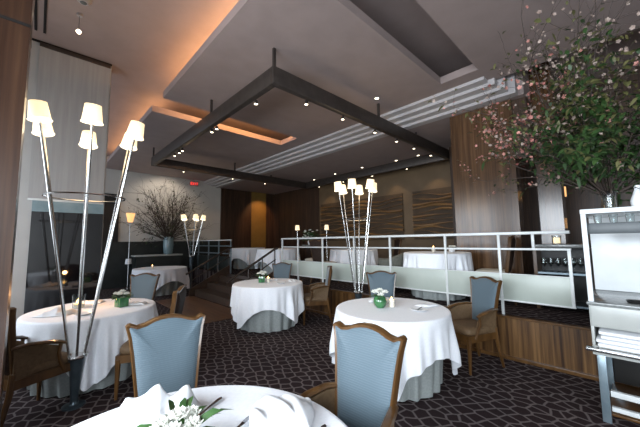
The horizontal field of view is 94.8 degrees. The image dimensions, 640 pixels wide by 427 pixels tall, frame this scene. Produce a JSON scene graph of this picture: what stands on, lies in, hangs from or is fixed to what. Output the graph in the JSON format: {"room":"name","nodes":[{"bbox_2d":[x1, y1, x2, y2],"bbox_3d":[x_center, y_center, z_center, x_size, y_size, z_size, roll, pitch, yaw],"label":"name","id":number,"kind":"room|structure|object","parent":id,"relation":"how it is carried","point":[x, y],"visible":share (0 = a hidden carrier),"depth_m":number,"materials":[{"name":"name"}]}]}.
{"room":"restaurant","nodes":[
{"label":"restaurant","id":0,"kind":"room"},
{"bbox_2d":[0,0,34,421],"bbox_3d":[-2.525,-0.558,1.734,1.090,4.500,0.300,4,-7,-44],"label":"wall column","id":1,"kind":"structure","parent":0,"point":[15,38],"depth_m":1.97,"materials":[{"name":"brown wood"}]},
{"bbox_2d":[0,14,31,47],"bbox_3d":[-2.536,-1.335,1.802,1.102,0.020,0.305,4,-7,-44],"label":"trim","id":2,"kind":"structure","parent":1,"relation":"attached to","point":[1,16],"depth_m":2.02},
{"bbox_2d":[10,40,111,320],"bbox_3d":[-4.459,-0.321,4.006,2.460,4.500,0.325,4,-7,-44],"label":"window","id":3,"kind":"structure","parent":0,"point":[42,287],"depth_m":4.23,"materials":[{"name":"clear glass"}]},
{"bbox_2d":[32,200,103,213],"bbox_3d":[-3.767,-0.090,4.437,0.820,0.160,0.030,4,-7,-44],"label":"trim","id":4,"kind":"structure","parent":3,"relation":"attached to","point":[42,206],"depth_m":4.40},
{"bbox_2d":[27,42,110,203],"bbox_3d":[-3.796,-1.334,4.523,0.860,2.345,0.035,4,-7,-44],"label":"roller blind","id":5,"kind":"object","parent":3,"relation":"attached to","point":[66,80],"visible":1,"depth_m":4.49,"materials":[{"name":"white fabric"}]},
{"bbox_2d":[32,38,111,65],"bbox_3d":[-3.902,-2.521,4.575,1.110,0.030,0.015,4,-7,-44],"label":"trim","id":6,"kind":"structure","parent":3,"relation":"attached to","point":[33,39],"depth_m":4.55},
{"bbox_2d":[105,156,220,241],"bbox_3d":[-5.927,0.384,11.382,10.600,4.500,0.200,4,-7,-44],"label":"wall","id":7,"kind":"structure","parent":0,"point":[211,207],"depth_m":11.22,"materials":[{"name":"paint"}]},
{"bbox_2d":[102,193,119,241],"bbox_3d":[-7.181,0.142,10.009,0.570,1.640,0.070,4,-7,-44],"label":"trim","id":8,"kind":"structure","parent":7,"relation":"attached to","point":[109,206],"depth_m":10.00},
{"bbox_2d":[101,241,220,289],"bbox_3d":[-5.990,1.824,10.987,4.720,1.560,0.060,4,-7,-44],"label":"trim","id":9,"kind":"structure","parent":7,"relation":"attached to","point":[116,271],"depth_m":10.28,"materials":[{"name":"black"}]},
{"bbox_2d":[203,73,517,187],"bbox_3d":[-0.813,-1.722,8.650,0.680,0.350,11.120,4,-7,-44],"label":"trim","id":10,"kind":"structure","parent":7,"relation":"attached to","point":[421,112],"depth_m":6.01,"materials":[{"name":"paint"}]},
{"bbox_2d":[195,274,257,306],"bbox_3d":[-2.342,2.005,7.840,1.060,0.520,2.400,4,-7,-44],"label":"steps","id":11,"kind":"structure","parent":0,"point":[219,292],"depth_m":7.89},
{"bbox_2d":[186,247,231,295],"bbox_3d":[-3.235,1.671,8.644,1.371,1.357,0.056,4,-7,-44],"label":"balustrade","id":12,"kind":"object","parent":11,"relation":"attached to","point":[215,277],"visible":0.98,"depth_m":8.61,"materials":[{"name":"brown metal"}]},
{"bbox_2d":[220,188,273,263],"bbox_3d":[-3.264,0.632,13.736,2.880,3.330,0.070,4,-7,-44],"label":"wall","id":13,"kind":"structure","parent":0,"point":[235,211],"depth_m":13.34,"materials":[{"name":"wood"}]},
{"bbox_2d":[251,192,265,248],"bbox_3d":[-2.919,0.652,14.011,0.800,3.330,0.010,4,-7,-44],"label":"wall panel","id":14,"kind":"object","parent":13,"relation":"attached to","point":[258,200],"depth_m":14.03,"materials":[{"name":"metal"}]},
{"bbox_2d":[2,282,639,426],"bbox_3d":[-0.393,2.074,5.463,10.600,0.132,16.100,4,-7,-44],"label":"floor","id":15,"kind":"structure","parent":0,"point":[296,359],"depth_m":3.08,"materials":[{"name":"carpet"}]},
{"bbox_2d":[0,307,71,426],"bbox_3d":[-2.592,1.268,2.587,0.560,1.029,0.569,-2,-6,16],"label":"armchair","id":16,"kind":"object","parent":15,"relation":"on","point":[27,364],"visible":0.73,"depth_m":2.45,"materials":[{"name":"brown wood"}]},
{"bbox_2d":[27,362,131,397],"bbox_3d":[-2.635,1.482,3.405,1.240,0.750,1.240,4,-7,-44],"label":"round table","id":17,"kind":"object","parent":15,"relation":"on","point":[58,385],"visible":0.11,"depth_m":2.91,"materials":[{"name":"grey fabric"}]},
{"bbox_2d":[16,298,157,390],"bbox_3d":[-2.628,1.428,3.411,1.328,0.652,1.327,0,-5,-5],"label":"tablecloth","id":18,"kind":"object","parent":17,"relation":"on","point":[108,334],"visible":0.67,"depth_m":2.96,"materials":[{"name":"white fabric"}]},
{"bbox_2d":[32,306,77,316],"bbox_3d":[-2.809,1.035,3.145,0.364,0.074,0.259,0,-5,-4],"label":"napkin","id":19,"kind":"object","parent":18,"relation":"on","point":[57,311],"visible":0.87,"depth_m":3.09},
{"bbox_2d":[72,293,85,308],"bbox_3d":[-2.831,1.028,3.458,0.129,0.152,0.129,4,-7,-44],"label":"candle holder","id":20,"kind":"object","parent":18,"relation":"on","point":[75,296],"visible":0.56,"depth_m":3.41,"materials":[{"name":"clear glass"}]},
{"bbox_2d":[111,289,134,307],"bbox_3d":[-2.346,1.003,3.505,0.252,0.198,0.243,3,-7,-36],"label":"flower vase","id":21,"kind":"object","parent":18,"relation":"on","point":[123,301],"visible":1,"depth_m":3.46,"materials":[{"name":"green glass"}]},
{"bbox_2d":[129,301,147,305],"bbox_3d":[-2.240,1.092,3.603,0.214,0.030,0.151,1,-5,-15],"label":"napkin","id":22,"kind":"object","parent":18,"relation":"on","point":[136,302],"visible":0.96,"depth_m":3.55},
{"bbox_2d":[27,99,144,411],"bbox_3d":[-2.311,0.418,2.868,0.907,2.760,0.993,4,-7,-44],"label":"floor lamp","id":23,"kind":"object","parent":15,"relation":"on","point":[38,110],"visible":0.99,"depth_m":2.73,"materials":[{"name":"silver metal"}]},
{"bbox_2d":[27,117,52,122],"bbox_3d":[-2.468,-0.824,2.596,0.170,0.039,0.171,4,-7,-44],"label":"diffuser","id":24,"kind":"object","parent":23,"relation":"attached to","point":[33,119],"depth_m":2.58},
{"bbox_2d":[31,130,54,136],"bbox_3d":[-2.732,-0.791,2.910,0.170,0.039,0.171,4,-7,-44],"label":"diffuser","id":25,"kind":"object","parent":23,"relation":"attached to","point":[46,133],"depth_m":2.90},
{"bbox_2d":[79,142,97,149],"bbox_3d":[-2.591,-0.757,3.294,0.172,0.039,0.169,4,-7,-44],"label":"diffuser","id":26,"kind":"object","parent":23,"relation":"attached to","point":[85,145],"depth_m":3.28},
{"bbox_2d":[80,119,103,125],"bbox_3d":[-2.064,-0.822,2.667,0.172,0.039,0.169,4,-7,-44],"label":"diffuser","id":27,"kind":"object","parent":23,"relation":"attached to","point":[99,122],"depth_m":2.65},
{"bbox_2d":[120,143,136,150],"bbox_3d":[-2.186,-0.756,3.365,0.170,0.039,0.171,4,-7,-44],"label":"diffuser","id":28,"kind":"object","parent":23,"relation":"attached to","point":[127,147],"depth_m":3.35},
{"bbox_2d":[125,134,143,140],"bbox_3d":[-1.923,-0.789,3.051,0.170,0.039,0.171,4,-7,-44],"label":"diffuser","id":29,"kind":"object","parent":23,"relation":"attached to","point":[139,137],"depth_m":3.04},
{"bbox_2d":[122,213,134,289],"bbox_3d":[-6.286,1.236,9.691,0.266,2.500,0.266,4,-7,-44],"label":"lamp","id":30,"kind":"object","parent":15,"relation":"on","point":[130,216],"visible":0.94,"depth_m":9.69,"materials":[{"name":"metal"}]},
{"bbox_2d":[130,273,159,300],"bbox_3d":[-2.793,1.442,4.432,0.496,1.029,0.569,-1,-5,0],"label":"dining chair","id":31,"kind":"object","parent":15,"relation":"on","point":[143,285],"visible":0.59,"depth_m":4.65,"materials":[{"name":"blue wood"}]},
{"bbox_2d":[114,285,186,399],"bbox_3d":[-1.773,1.311,3.164,0.569,1.029,0.496,0,-5,-13],"label":"dining chair","id":32,"kind":"object","parent":15,"relation":"on","point":[178,297],"visible":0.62,"depth_m":2.92,"materials":[{"name":"brown wood"}]},
{"bbox_2d":[131,253,182,268],"bbox_3d":[-5.690,1.986,10.284,1.500,1.100,0.560,4,-7,-44],"label":"console","id":33,"kind":"object","parent":15,"relation":"on","point":[139,261],"visible":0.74,"depth_m":10.08,"materials":[{"name":"grey paint"}]},
{"bbox_2d":[116,179,209,253],"bbox_3d":[-5.079,0.042,10.204,3.159,2.740,2.535,4,-7,-44],"label":"flower arrangement","id":34,"kind":"object","parent":33,"relation":"on","point":[168,239],"visible":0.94,"depth_m":10.41,"materials":[{"name":"brown plant"}]},
{"bbox_2d":[125,313,205,397],"bbox_3d":[-0.854,1.163,1.702,0.496,1.029,0.569,3,-7,-36],"label":"dining chair","id":35,"kind":"object","parent":15,"relation":"on","point":[165,349],"visible":0.68,"depth_m":1.87,"materials":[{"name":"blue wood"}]},
{"bbox_2d":[155,281,182,295],"bbox_3d":[-4.812,2.018,8.870,1.440,0.750,1.440,4,-7,-44],"label":"round table","id":36,"kind":"object","parent":15,"relation":"on","point":[168,288],"visible":0.25,"depth_m":8.44,"materials":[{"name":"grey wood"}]},
{"bbox_2d":[132,266,189,289],"bbox_3d":[-4.805,1.967,8.876,1.531,0.656,1.534,4,-7,-44],"label":"tablecloth","id":37,"kind":"object","parent":36,"relation":"on","point":[167,273],"visible":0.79,"depth_m":8.46,"materials":[{"name":"white fabric"}]},
{"bbox_2d":[181,214,205,290],"bbox_3d":[-4.105,1.233,9.424,0.759,2.398,0.748,4,-7,-44],"label":"floor lamp","id":38,"kind":"object","parent":15,"relation":"on","point":[183,216],"visible":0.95,"depth_m":9.37,"materials":[{"name":"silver metal"}]},
{"bbox_2d":[226,247,277,309],"bbox_3d":[-1.553,1.487,6.900,1.371,1.357,0.056,4,-7,-44],"label":"balustrade","id":39,"kind":"object","parent":15,"relation":"on","point":[276,248],"visible":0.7,"depth_m":6.99,"materials":[{"name":"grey metal"}]},
{"bbox_2d":[241,310,294,332],"bbox_3d":[-0.946,1.641,5.365,1.240,0.750,1.240,4,-7,-44],"label":"round table","id":40,"kind":"object","parent":15,"relation":"on","point":[268,321],"visible":0.27,"depth_m":4.88,"materials":[{"name":"grey fabric"}]},
{"bbox_2d":[230,278,304,328],"bbox_3d":[-0.946,1.587,5.371,1.321,0.652,1.313,1,-5,-14],"label":"tablecloth","id":41,"kind":"object","parent":40,"relation":"on","point":[248,297],"visible":0.94,"depth_m":4.86,"materials":[{"name":"white fabric"}]},
{"bbox_2d":[255,271,269,282],"bbox_3d":[-1.054,1.153,5.394,0.278,0.213,0.218,0,-5,-7],"label":"flower vase","id":42,"kind":"object","parent":41,"relation":"on","point":[261,279],"visible":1,"depth_m":5.34,"materials":[{"name":"green glass"}]},
{"bbox_2d":[272,262,291,278],"bbox_3d":[-0.884,1.600,6.404,0.496,1.029,0.569,-1,-5,7],"label":"dining chair","id":43,"kind":"object","parent":15,"relation":"on","point":[282,269],"visible":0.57,"depth_m":6.62,"materials":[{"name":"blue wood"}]},
{"bbox_2d":[303,266,332,324],"bbox_3d":[-0.047,1.511,5.566,0.569,1.029,0.560,0,-5,-5],"label":"armchair","id":44,"kind":"object","parent":15,"relation":"on","point":[319,293],"visible":0.98,"depth_m":5.37,"materials":[{"name":"brown wood"}]},
{"bbox_2d":[299,321,406,426],"bbox_3d":[0.109,1.125,1.440,0.560,1.029,0.569,-6,-7,42],"label":"armchair","id":45,"kind":"object","parent":15,"relation":"on","point":[368,358],"visible":0.94,"depth_m":1.59,"materials":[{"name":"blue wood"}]},
{"bbox_2d":[334,179,376,298],"bbox_3d":[0.655,0.702,5.142,0.720,2.537,0.793,4,-7,-44],"label":"floor lamp","id":46,"kind":"object","parent":15,"relation":"on","point":[371,185],"visible":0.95,"depth_m":5.12,"materials":[{"name":"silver metal"}]},
{"bbox_2d":[366,270,396,297],"bbox_3d":[0.928,1.380,4.298,0.496,1.029,0.569,-1,-5,6],"label":"dining chair","id":47,"kind":"object","parent":15,"relation":"on","point":[385,280],"visible":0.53,"depth_m":4.52,"materials":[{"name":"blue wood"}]},
{"bbox_2d":[187,264,590,326],"bbox_3d":[1.681,1.910,7.481,4.240,0.505,15.700,4,-7,-44],"label":"platform","id":48,"kind":"object","parent":15,"relation":"on","point":[578,316],"visible":0.11,"depth_m":4.37,"materials":[{"name":"carpet"}]},
{"bbox_2d":[189,239,231,273],"bbox_3d":[-3.976,1.476,10.444,0.040,1.060,3.480,4,-7,-44],"label":"railing","id":49,"kind":"object","parent":48,"relation":"on","point":[198,259],"visible":0.83,"depth_m":10.20,"materials":[{"name":"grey metal"}]},
{"bbox_2d":[233,258,259,268],"bbox_3d":[-2.696,1.667,11.018,1.240,0.750,1.240,4,-7,-44],"label":"round table","id":50,"kind":"object","parent":48,"relation":"on","point":[237,263],"visible":0.38,"depth_m":10.53,"materials":[{"name":"grey fabric"}]},
{"bbox_2d":[229,247,264,264],"bbox_3d":[-2.691,1.582,11.023,1.314,0.589,1.318,-3,-6,26],"label":"tablecloth","id":51,"kind":"object","parent":50,"relation":"on","point":[248,255],"visible":0.73,"depth_m":10.44,"materials":[{"name":"white fabric"}]},
{"bbox_2d":[260,262,272,274],"bbox_3d":[-1.281,1.460,8.990,1.240,0.750,1.240,4,-7,-44],"label":"round table","id":52,"kind":"object","parent":48,"relation":"on","point":[267,269],"visible":0.16,"depth_m":8.55,"materials":[{"name":"grey fabric"}]},
{"bbox_2d":[254,248,300,269],"bbox_3d":[-1.283,1.375,9.001,1.321,0.590,1.328,4,-7,-44],"label":"tablecloth","id":53,"kind":"object","parent":52,"relation":"on","point":[288,253],"visible":0.73,"depth_m":8.46,"materials":[{"name":"white fabric"}]},
{"bbox_2d":[302,245,311,260],"bbox_3d":[-0.301,1.447,9.589,0.400,0.860,0.400,4,-7,-44],"label":"pedestal","id":54,"kind":"object","parent":48,"relation":"on","point":[307,251],"visible":0.21,"depth_m":9.48,"materials":[{"name":"brown wood"}]},
{"bbox_2d":[302,229,319,244],"bbox_3d":[-0.313,0.768,9.652,0.623,0.503,0.616,4,-7,-44],"label":"flower vase","id":55,"kind":"object","parent":54,"relation":"on","point":[310,234],"visible":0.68,"depth_m":9.60,"materials":[{"name":"white plant"}]},
{"bbox_2d":[309,239,338,282],"bbox_3d":[0.084,1.112,6.911,0.569,1.029,0.496,4,-7,-41],"label":"dining chair","id":56,"kind":"object","parent":48,"relation":"on","point":[316,253],"visible":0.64,"depth_m":6.75,"materials":[{"name":"brown wood"}]},
{"bbox_2d":[378,238,401,264],"bbox_3d":[1.790,1.148,7.553,0.569,1.029,0.496,0,-5,-5],"label":"dining chair","id":57,"kind":"object","parent":48,"relation":"on","point":[397,242],"visible":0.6,"depth_m":7.54,"materials":[{"name":"brown wood"}]},
{"bbox_2d":[378,253,403,292],"bbox_3d":[1.427,1.131,5.736,0.619,0.731,0.570,4,-7,-44],"label":"tub chair","id":58,"kind":"object","parent":48,"relation":"on","point":[397,260],"visible":0.18,"depth_m":5.50,"materials":[{"name":"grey fabric"}]},
{"bbox_2d":[281,230,576,313],"bbox_3d":[0.966,0.933,5.320,0.060,1.060,5.520,4,-7,-44],"label":"railing","id":59,"kind":"object","parent":48,"relation":"on","point":[556,291],"visible":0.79,"depth_m":4.25,"materials":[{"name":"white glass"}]},
{"bbox_2d":[411,289,465,300],"bbox_3d":[2.032,1.055,5.109,1.080,0.750,1.080,4,-7,-44],"label":"round table","id":60,"kind":"object","parent":48,"relation":"on","point":[417,293],"visible":0.15,"depth_m":4.72,"materials":[{"name":"grey fabric"}]},
{"bbox_2d":[403,251,473,270],"bbox_3d":[2.027,0.968,5.120,1.160,0.586,1.153,-4,-6,29],"label":"tablecloth","id":61,"kind":"object","parent":60,"relation":"on","point":[457,260],"visible":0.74,"depth_m":4.67,"materials":[{"name":"white fabric"}]},
{"bbox_2d":[450,99,527,273],"bbox_3d":[3.007,-0.235,5.308,0.300,3.330,1.020,4,-7,-44],"label":"wood column","id":62,"kind":"object","parent":48,"relation":"on","point":[476,211],"visible":0.57,"depth_m":5.19,"materials":[{"name":"brown wood"}]},
{"bbox_2d":[476,235,516,304],"bbox_3d":[2.793,0.868,4.676,0.569,1.029,0.496,-5,-7,37],"label":"dining chair","id":63,"kind":"object","parent":48,"relation":"on","point":[511,240],"visible":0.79,"depth_m":4.45,"materials":[{"name":"brown wood"}]},
{"bbox_2d":[533,244,594,308],"bbox_3d":[3.396,0.873,4.103,0.400,0.890,0.600,4,-7,-44],"label":"sideboard","id":64,"kind":"object","parent":48,"relation":"on","point":[580,283],"visible":0.45,"depth_m":4.12,"materials":[{"name":"grey stone"}]},
{"bbox_2d":[551,235,560,243],"bbox_3d":[3.340,0.371,4.158,0.110,0.120,0.110,4,-7,-44],"label":"candle holder","id":65,"kind":"object","parent":64,"relation":"on","point":[555,239],"visible":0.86,"depth_m":4.12,"materials":[{"name":"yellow glass"}]},
{"bbox_2d":[538,270,585,275],"bbox_3d":[3.396,0.825,4.107,0.360,0.025,0.520,4,-7,-44],"label":"shelf","id":66,"kind":"object","parent":64,"relation":"attached to","point":[562,272],"depth_m":4.07,"materials":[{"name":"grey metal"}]},
{"bbox_2d":[577,258,583,272],"bbox_3d":[3.482,0.696,3.926,0.068,0.190,0.068,4,-7,-44],"label":"wine glass","id":67,"kind":"object","parent":64,"relation":"on","point":[580,261],"visible":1,"depth_m":3.91,"materials":[{"name":"clear"}]},
{"bbox_2d":[576,302,588,308],"bbox_3d":[3.401,1.244,4.069,0.360,0.025,0.520,4,-7,-44],"label":"shelf","id":68,"kind":"object","parent":64,"relation":"attached to","point":[582,305],"depth_m":3.88,"materials":[{"name":"black metal"}]},
{"bbox_3d":[0.875,1.302,7.603,1.200,0.750,1.200,4,-7,-44],"label":"round table","id":69,"kind":"object","parent":48,"relation":"on","visible":0},
{"bbox_2d":[329,248,378,264],"bbox_3d":[0.875,1.218,7.618,1.276,0.589,1.274,-3,-6,20],"label":"tablecloth","id":70,"kind":"object","parent":69,"relation":"on","point":[336,255],"visible":0.7,"depth_m":7.12,"materials":[{"name":"white fabric"}]},
{"bbox_2d":[399,360,442,401],"bbox_3d":[0.792,1.420,3.233,1.200,0.750,1.200,4,-7,-44],"label":"round table","id":71,"kind":"object","parent":15,"relation":"on","point":[428,383],"visible":0.16,"depth_m":2.77,"materials":[{"name":"grey fabric"}]},
{"bbox_2d":[329,297,461,400],"bbox_3d":[0.799,1.365,3.236,1.290,0.652,1.310,4,-7,-44],"label":"tablecloth","id":72,"kind":"object","parent":71,"relation":"on","point":[430,334],"visible":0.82,"depth_m":2.77,"materials":[{"name":"white fabric"}]},
{"bbox_2d":[369,288,388,307],"bbox_3d":[0.658,0.932,3.265,0.210,0.213,0.273,1,-6,-22],"label":"flower vase","id":73,"kind":"object","parent":72,"relation":"on","point":[380,301],"visible":1,"depth_m":3.21,"materials":[{"name":"green glass"}]},
{"bbox_2d":[411,307,427,310],"bbox_3d":[1.045,1.007,3.103,0.170,0.025,0.170,4,-7,-44],"label":"plate","id":74,"kind":"object","parent":72,"relation":"on","point":[412,308],"visible":1,"depth_m":3.12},
{"bbox_2d":[414,302,438,307],"bbox_3d":[1.197,1.019,3.304,0.257,0.028,0.151,1,-6,-21],"label":"napkin","id":75,"kind":"object","parent":72,"relation":"on","point":[427,304],"visible":0.99,"depth_m":3.26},
{"bbox_2d":[443,276,504,374],"bbox_3d":[1.853,1.302,3.595,0.569,1.029,0.560,1,-6,-16],"label":"armchair","id":76,"kind":"object","parent":15,"relation":"on","point":[474,321],"visible":0.96,"depth_m":3.51,"materials":[{"name":"brown wood"}]},
{"bbox_2d":[579,206,639,423],"bbox_3d":[2.990,0.810,2.345,0.880,1.740,1.220,4,-7,-44],"label":"station","id":77,"kind":"object","parent":15,"relation":"on","point":[615,246],"visible":0.91,"depth_m":2.55,"materials":[{"name":"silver metal"}]},
{"bbox_2d":[428,0,639,207],"bbox_3d":[2.325,-1.173,2.647,2.487,2.279,2.462,-4,-6,32],"label":"flower arrangement","id":78,"kind":"object","parent":77,"relation":"on","point":[591,160],"visible":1,"depth_m":2.49,"materials":[{"name":"green plant"}]},
{"bbox_2d":[593,215,601,222],"bbox_3d":[2.474,0.051,2.625,0.060,0.075,0.060,4,-7,-44],"label":"tumbler","id":79,"kind":"object","parent":77,"relation":"on","point":[597,218],"visible":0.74,"depth_m":2.61,"materials":[{"name":"clear glass"}]},
{"bbox_2d":[608,214,617,222],"bbox_3d":[2.544,0.044,2.553,0.060,0.075,0.060,4,-7,-44],"label":"tumbler","id":80,"kind":"object","parent":77,"relation":"on","point":[612,217],"visible":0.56,"depth_m":2.53,"materials":[{"name":"clear glass"}]},
{"bbox_2d":[586,345,639,359],"bbox_3d":[2.395,1.095,2.264,0.080,0.022,0.520,4,-7,-44],"label":"rail","id":81,"kind":"object","parent":77,"relation":"attached to","point":[589,348],"visible":1,"depth_m":2.32,"materials":[{"name":"metal"}]},
{"bbox_2d":[586,289,639,309],"bbox_3d":[2.989,0.733,2.352,0.880,0.025,1.220,4,-7,-44],"label":"shelf","id":82,"kind":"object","parent":77,"relation":"on","point":[608,298],"depth_m":2.56,"materials":[{"name":"grey metal"}]},
{"bbox_2d":[587,221,639,233],"bbox_3d":[2.800,0.096,2.245,0.250,0.090,1.170,4,-7,-44],"label":"shelf","id":83,"kind":"object","parent":77,"relation":"attached to","point":[613,227],"depth_m":2.44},
{"bbox_2d":[592,342,639,362],"bbox_3d":[2.997,1.114,2.320,0.850,0.070,1.200,4,-7,-44],"label":"shelf","id":84,"kind":"object","parent":77,"relation":"attached to","point":[601,355],"depth_m":2.38,"materials":[{"name":"metal"}]},
{"bbox_2d":[598,342,639,353],"bbox_3d":[2.646,1.071,2.365,0.440,0.029,0.585,4,-7,-44],"label":"linens","id":85,"kind":"object","parent":77,"relation":"on","point":[627,349],"visible":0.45,"depth_m":2.34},
{"bbox_2d":[596,333,639,348],"bbox_3d":[2.651,1.038,2.367,0.434,0.029,0.615,4,-7,-44],"label":"linens","id":86,"kind":"object","parent":85,"relation":"on","point":[598,338],"visible":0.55,"depth_m":2.35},
{"bbox_2d":[600,335,639,344],"bbox_3d":[2.666,1.004,2.350,0.440,0.029,0.605,4,-7,-44],"label":"linens","id":87,"kind":"object","parent":86,"relation":"on","point":[631,341],"visible":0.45,"depth_m":2.33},
{"bbox_2d":[598,327,639,340],"bbox_3d":[2.650,0.973,2.373,0.434,0.029,0.575,4,-7,-44],"label":"linens","id":88,"kind":"object","parent":87,"relation":"on","point":[603,331],"visible":0.51,"depth_m":2.37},
{"bbox_2d":[611,383,639,423],"bbox_3d":[3.011,1.617,2.273,0.740,0.020,1.090,4,-7,-44],"label":"shelf","id":89,"kind":"object","parent":77,"relation":"attached to","point":[623,388],"depth_m":2.55,"materials":[{"name":"brown wood"}]},
{"bbox_2d":[625,213,634,221],"bbox_3d":[2.613,0.036,2.482,0.060,0.075,0.060,4,-7,-44],"label":"tumbler","id":90,"kind":"object","parent":77,"relation":"on","point":[630,217],"visible":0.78,"depth_m":2.46,"materials":[{"name":"clear glass"}]},
{"bbox_2d":[626,299,639,303],"bbox_3d":[2.565,0.719,2.391,0.120,0.020,0.120,4,-7,-44],"label":"dish","id":91,"kind":"object","parent":77,"relation":"on","point":[631,301],"visible":1,"depth_m":2.41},
{"bbox_2d":[630,185,639,205],"bbox_3d":[2.688,-0.143,2.489,0.100,0.190,0.100,4,-7,-44],"label":"carafe","id":92,"kind":"object","parent":77,"relation":"on","point":[635,199],"visible":0.78,"depth_m":2.48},
{"bbox_3d":[-0.460,1.218,0.877,1.280,0.750,1.280,4,-7,-44],"label":"round table","id":93,"kind":"object","parent":15,"relation":"on","visible":0},
{"bbox_2d":[71,385,347,426],"bbox_3d":[-0.469,1.165,0.890,1.398,0.653,1.384,4,-7,-44],"label":"tablecloth","id":94,"kind":"object","parent":93,"relation":"on","point":[238,398],"visible":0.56,"depth_m":1.33,"materials":[{"name":"white fabric"}]},
{"bbox_2d":[104,383,202,426],"bbox_3d":[-0.713,0.801,1.262,0.385,0.136,0.216,-1,-5,-3],"label":"napkin","id":95,"kind":"object","parent":94,"relation":"on","point":[144,409],"visible":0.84,"depth_m":1.23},
{"bbox_2d":[137,396,231,426],"bbox_3d":[-0.476,0.753,0.993,0.369,0.182,0.369,-3,-6,26],"label":"flower arrangement","id":96,"kind":"object","parent":94,"relation":"on","point":[186,415],"visible":1,"depth_m":1.01,"materials":[{"name":"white plant"}]},
{"bbox_2d":[197,397,221,416],"bbox_3d":[-0.498,0.867,1.313,0.019,0.008,0.197,-2,-6,18],"label":"knife","id":97,"kind":"object","parent":94,"relation":"on","point":[219,398],"visible":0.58,"depth_m":1.34,"materials":[{"name":"silver metal"}]},
{"bbox_2d":[249,393,314,426],"bbox_3d":[-0.162,0.811,1.235,0.278,0.095,0.216,-1,-5,-3],"label":"napkin","id":98,"kind":"object","parent":94,"relation":"on","point":[285,410],"visible":1,"depth_m":1.17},
{"bbox_2d":[32,0,639,155],"bbox_3d":[-0.454,-2.510,5.889,10.600,0.100,16.100,4,-7,-44],"label":"ceiling","id":99,"kind":"structure","parent":0,"point":[146,43],"depth_m":4.38,"materials":[{"name":"paint"}]},
{"bbox_2d":[34,0,36,30],"bbox_3d":[-3.736,-2.598,3.867,0.020,0.012,0.706,4,-7,-44],"label":"ceiling vent","id":100,"kind":"object","parent":99,"relation":"in","point":[35,8],"depth_m":3.87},
{"bbox_2d":[43,0,47,33],"bbox_3d":[-3.636,-2.596,3.897,0.028,0.012,0.793,4,-7,-44],"label":"ceiling vent","id":101,"kind":"object","parent":99,"relation":"in","point":[45,16],"depth_m":3.88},
{"bbox_2d":[77,0,91,5],"bbox_3d":[-2.912,-2.611,3.627,0.170,0.052,0.170,4,-7,-44],"label":"smoke detector","id":102,"kind":"object","parent":99,"relation":"attached to","point":[82,2],"visible":1,"depth_m":3.63,"materials":[{"name":"grey plastic"}]},
{"bbox_2d":[106,105,308,180],"bbox_3d":[-3.807,-1.755,8.776,3.470,0.120,6.600,4,-7,-44],"label":"ceiling panel","id":103,"kind":"object","parent":99,"relation":"attached to","point":[226,146],"visible":0.79,"depth_m":7.95,"materials":[{"name":"paint"}]},
{"bbox_2d":[151,48,449,188],"bbox_3d":[-0.581,-1.555,7.742,5.480,0.556,5.640,4,-7,-44],"label":"light frame","id":104,"kind":"object","parent":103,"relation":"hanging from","point":[274,76],"visible":1,"depth_m":5.62,"materials":[{"name":"brown metal"}]},
{"bbox_2d":[163,0,482,141],"bbox_3d":[-0.096,-2.162,4.929,3.470,0.120,4.120,4,-7,-44],"label":"ceiling panel","id":105,"kind":"object","parent":99,"relation":"attached to","point":[333,46],"visible":0.77,"depth_m":4.33,"materials":[{"name":"paint"}]},
{"bbox_2d":[416,0,639,79],"bbox_3d":[3.109,-2.497,1.786,3.720,0.120,4.880,4,-7,-44],"label":"ceiling panel","id":106,"kind":"object","parent":99,"relation":"attached to","point":[474,26],"visible":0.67,"depth_m":3.53,"materials":[{"name":"paint"}]},
{"bbox_2d":[274,159,453,260],"bbox_3d":[1.616,0.282,10.676,0.100,3.330,11.130,4,-7,-44],"label":"wall","id":107,"kind":"structure","parent":0,"point":[434,175],"depth_m":10.74,"materials":[{"name":"wood"}]},
{"bbox_2d":[320,193,404,240],"bbox_3d":[1.343,0.233,10.816,0.095,1.500,3.800,4,-7,-44],"label":"panel","id":108,"kind":"object","parent":107,"relation":"attached to","point":[387,215],"visible":0.84,"depth_m":10.50,"materials":[{"name":"brown wood"}]},
{"bbox_2d":[412,186,453,239],"bbox_3d":[3.455,0.002,8.627,0.095,1.500,1.600,4,-7,-44],"label":"panel","id":109,"kind":"object","parent":107,"relation":"attached to","point":[432,213],"visible":0.68,"depth_m":8.74,"materials":[{"name":"brown wood"}]},
{"bbox_2d":[221,69,529,193],"bbox_3d":[0.526,-1.775,9.891,2.980,0.650,11.200,4,-7,-44],"label":"ceiling","id":110,"kind":"structure","parent":0,"point":[384,150],"depth_m":8.43,"materials":[{"name":"paint"}]},
{"bbox_2d":[303,286,614,379],"bbox_3d":[2.255,1.558,3.821,0.018,0.455,9.600,4,-7,-44],"label":"wall","id":111,"kind":"structure","parent":0,"point":[563,347],"depth_m":3.46,"materials":[{"name":"brown wood"}]},
{"bbox_2d":[303,284,639,387],"bbox_3d":[2.259,1.566,3.825,0.090,0.528,9.600,4,-7,-44],"label":"trim","id":112,"kind":"structure","parent":111,"relation":"attached to","point":[534,363],"depth_m":3.49,"materials":[{"name":"brown wood"}]},
{"bbox_2d":[449,66,639,274],"bbox_3d":[5.607,-0.614,5.125,0.100,3.980,6.500,4,-7,-44],"label":"wall","id":113,"kind":"structure","parent":0,"point":[576,201],"depth_m":5.73,"materials":[{"name":"brown wood"}]},
{"bbox_2d":[512,96,534,161],"bbox_3d":[3.489,-1.426,5.049,0.350,1.020,0.200,4,-7,-44],"label":"lintel","id":114,"kind":"object","parent":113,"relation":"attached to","point":[520,105],"visible":0.5,"depth_m":4.95,"materials":[{"name":"brown wood"}]},
{"bbox_2d":[528,61,568,243],"bbox_3d":[3.929,-0.600,5.031,0.350,3.980,0.310,4,-7,-44],"label":"wall column","id":115,"kind":"structure","parent":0,"point":[552,205],"depth_m":4.92,"materials":[{"name":"white paint"}]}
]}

